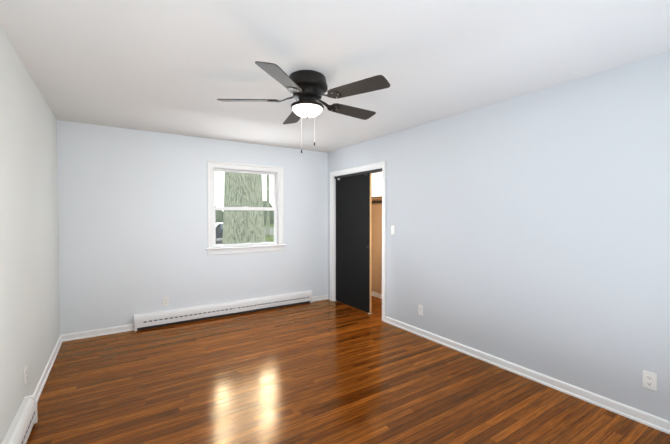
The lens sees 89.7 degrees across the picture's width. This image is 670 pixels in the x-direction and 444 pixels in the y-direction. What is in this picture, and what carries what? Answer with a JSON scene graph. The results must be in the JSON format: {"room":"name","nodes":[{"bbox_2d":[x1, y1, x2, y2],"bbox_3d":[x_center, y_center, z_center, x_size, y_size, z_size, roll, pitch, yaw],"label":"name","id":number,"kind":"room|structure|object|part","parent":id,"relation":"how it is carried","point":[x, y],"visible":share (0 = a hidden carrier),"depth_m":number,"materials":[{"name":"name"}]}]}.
{"room":"empty bedroom","nodes":[
{"label":"empty bedroom","id":0,"kind":"room"},
{"bbox_2d":[0,27,59,443],"bbox_3d":[-1.617,0.149,1.418,0.120,2.440,5.380,-1,1,-33],"label":"wall","id":1,"kind":"structure","parent":0,"point":[29,289],"depth_m":2.32,"materials":[{"name":"paint"}]},
{"bbox_2d":[1,395,37,443],"bbox_3d":[-1.378,1.278,1.244,0.063,0.188,2.450,-1,1,-33],"label":"heater","id":2,"kind":"object","parent":1,"relation":"attached to","point":[25,420],"visible":1,"depth_m":2.03,"materials":[{"name":"metal"}]},
{"bbox_2d":[24,365,26,385],"bbox_3d":[-2.084,1.033,2.268,0.008,0.115,0.070,-1,1,-33],"label":"electrical outlet","id":3,"kind":"object","parent":1,"relation":"attached to","point":[25,375],"visible":0.96,"depth_m":2.25,"materials":[{"name":"plastic"}]},
{"bbox_2d":[33,335,62,401],"bbox_3d":[-2.551,1.301,2.995,0.020,0.076,1.756,-1,1,-33],"label":"baseboard","id":4,"kind":"structure","parent":1,"relation":"attached to","point":[37,392],"depth_m":2.94,"materials":[{"name":"paint"}]},
{"bbox_2d":[57,120,327,334],"bbox_3d":[-1.624,0.086,4.723,3.727,2.440,0.160,-1,1,-33],"label":"wall","id":5,"kind":"structure","parent":0,"point":[132,211],"depth_m":4.24,"materials":[{"name":"paint"}]},
{"bbox_2d":[63,324,133,341],"bbox_3d":[-2.730,1.283,3.915,0.666,0.076,0.020,-1,1,-33],"label":"baseboard","id":6,"kind":"structure","parent":5,"relation":"attached to","point":[124,328],"depth_m":3.90,"materials":[{"name":"paint"}]},
{"bbox_2d":[163,297,168,305],"bbox_3d":[-2.156,1.014,4.289,0.070,0.115,0.008,-1,1,-33],"label":"electrical outlet","id":7,"kind":"object","parent":5,"relation":"attached to","point":[165,301],"visible":1,"depth_m":4.29,"materials":[{"name":"plastic"}]},
{"bbox_2d":[134,290,311,330],"bbox_3d":[-1.408,1.211,4.750,2.455,0.188,0.063,-1,1,-33],"label":"heater","id":8,"kind":"object","parent":5,"relation":"attached to","point":[170,317],"visible":1,"depth_m":4.59,"materials":[{"name":"metal"}]},
{"bbox_2d":[206,161,285,254],"bbox_3d":[-1.292,-0.192,4.902,1.157,1.272,0.214,-1,1,-33],"label":"window","id":9,"kind":"structure","parent":5,"relation":"in","point":[279,245],"depth_m":4.86,"materials":[{"name":"paint"}]},
{"bbox_3d":[-1.306,-0.205,4.924,0.945,1.078,0.068,-1,1,-33],"label":"window sash","id":10,"kind":"part","parent":9,"relation":"part of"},
{"bbox_2d":[312,295,327,301],"bbox_3d":[-0.253,1.252,5.534,0.328,0.076,0.020,-1,1,-33],"label":"baseboard","id":11,"kind":"structure","parent":5,"relation":"attached to","point":[323,297],"depth_m":5.53,"materials":[{"name":"paint"}]},
{"bbox_2d":[0,0,669,152],"bbox_3d":[0.175,-1.155,2.660,4.507,0.120,5.540,-1,1,-33],"label":"ceiling","id":12,"kind":"structure","parent":0,"point":[179,67],"depth_m":2.18,"materials":[{"name":"paint"}]},
{"bbox_2d":[217,61,389,152],"bbox_3d":[-0.183,-0.817,2.565,1.250,0.548,1.282,-1,1,-33],"label":"ceiling fan","id":13,"kind":"object","parent":12,"relation":"hanging from","point":[307,89],"visible":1,"depth_m":2.43,"materials":[{"name":"brown metal"}]},
{"bbox_2d":[26,296,669,443],"bbox_3d":[0.175,1.394,2.709,4.507,0.100,5.540,-1,1,-33],"label":"floor","id":14,"kind":"structure","parent":0,"point":[327,371],"depth_m":2.66,"materials":[{"name":"brown wood"}]},
{"bbox_2d":[372,172,381,293],"bbox_3d":[0.790,0.077,5.148,0.780,2.440,2.090,-1,1,-33],"label":"wall","id":15,"kind":"structure","parent":0,"point":[377,237],"depth_m":5.75,"materials":[{"name":"paint"}]},
{"bbox_2d":[371,291,381,298],"bbox_3d":[1.019,1.257,5.296,0.020,0.076,1.810,-1,1,-33],"label":"baseboard","id":16,"kind":"structure","parent":15,"relation":"attached to","point":[375,294],"depth_m":5.76,"materials":[{"name":"paint"}]},
{"bbox_2d":[372,196,381,204],"bbox_3d":[0.859,-0.338,5.161,0.398,0.100,1.806,-1,1,-33],"label":"closet shelf","id":17,"kind":"object","parent":15,"relation":"attached to","point":[376,200],"visible":0.02,"depth_m":5.35,"materials":[{"name":"brown wood"}]},
{"bbox_2d":[328,52,669,420],"bbox_3d":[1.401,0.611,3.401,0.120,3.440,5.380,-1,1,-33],"label":"wall","id":18,"kind":"structure","parent":0,"point":[532,230],"depth_m":2.75,"materials":[{"name":"paint"}]},
{"bbox_2d":[334,168,381,313],"bbox_3d":[0.349,0.287,5.001,0.084,2.026,1.182,-1,1,-33],"label":"sliding door","id":19,"kind":"structure","parent":18,"relation":"in","point":[353,239],"depth_m":5.05,"materials":[{"name":"black wood"}]},
{"bbox_2d":[330,161,385,321],"bbox_3d":[0.342,0.247,4.995,0.141,2.107,1.344,-1,1,-33],"label":"door frame","id":20,"kind":"structure","parent":18,"relation":"attached to","point":[368,167],"depth_m":5.06,"materials":[{"name":"paint"}]},
{"bbox_2d":[391,225,394,234],"bbox_3d":[0.733,0.102,4.285,0.016,0.115,0.070,-1,1,-33],"label":"light switch","id":21,"kind":"object","parent":18,"relation":"attached to","point":[393,229],"visible":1,"depth_m":4.28,"materials":[{"name":"plastic"}]},
{"bbox_2d":[418,305,422,315],"bbox_3d":[0.994,1.024,3.911,0.008,0.115,0.070,-1,1,-33],"label":"electrical outlet","id":22,"kind":"object","parent":18,"relation":"attached to","point":[420,309],"visible":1,"depth_m":3.91,"materials":[{"name":"plastic"}]},
{"bbox_2d":[385,316,669,433],"bbox_3d":[1.705,1.304,2.821,0.020,0.076,3.813,-1,1,-33],"label":"baseboard","id":23,"kind":"structure","parent":18,"relation":"attached to","point":[648,419],"depth_m":2.73,"materials":[{"name":"paint"}]},
{"bbox_2d":[643,370,656,390],"bbox_3d":[2.090,1.053,2.236,0.008,0.115,0.070,-1,1,-33],"label":"electrical outlet","id":24,"kind":"object","parent":18,"relation":"attached to","point":[650,380],"visible":1,"depth_m":2.23,"materials":[{"name":"plastic"}]},
{"label":"outside","id":25,"kind":"structure","parent":0,"visible":0},
{"bbox_2d":[264,224,273,241],"bbox_3d":[-31.739,1.012,56.758,130.000,0.300,119.820,-1,1,-33],"label":"lawn","id":26,"kind":"structure","parent":25,"point":[271,237],"depth_m":29.87,"materials":[{"name":"green plant"}]},
{"bbox_2d":[222,172,265,243],"bbox_3d":[-1.511,-7.340,9.547,9.273,18.204,8.678,-1,1,-33],"label":"tree","id":27,"kind":"object","parent":26,"relation":"on","point":[230,229],"depth_m":8.27,"materials":[{"name":"green plant"}]},
{"bbox_2d":[215,200,273,224],"bbox_3d":[-11.614,-2.554,79.142,125.690,5.970,10.310,-1,1,-33],"label":"hedge","id":28,"kind":"object","parent":26,"relation":"on","point":[220,217],"depth_m":71.13,"materials":[{"name":"green plant"}]},
{"bbox_2d":[216,228,273,244],"bbox_3d":[-7.860,1.200,38.511,150.000,0.019,28.500,-1,1,-33],"label":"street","id":29,"kind":"structure","parent":26,"relation":"on","point":[220,239],"depth_m":28.27,"materials":[{"name":"grey asphalt"}]},
{"bbox_2d":[215,223,222,238],"bbox_3d":[-8.061,0.748,24.737,4.400,1.408,1.820,-1,1,-41],"label":"car","id":30,"kind":"object","parent":29,"relation":"on","point":[219,226],"depth_m":23.58,"materials":[{"name":"paint"}]},
{"bbox_2d":[265,175,270,236],"bbox_3d":[-6.180,-5.860,31.395,4.212,14.409,6.686,-1,1,-33],"label":"tree","id":31,"kind":"object","parent":26,"relation":"on","point":[268,226],"depth_m":31.05,"materials":[{"name":"green plant"}]}
]}

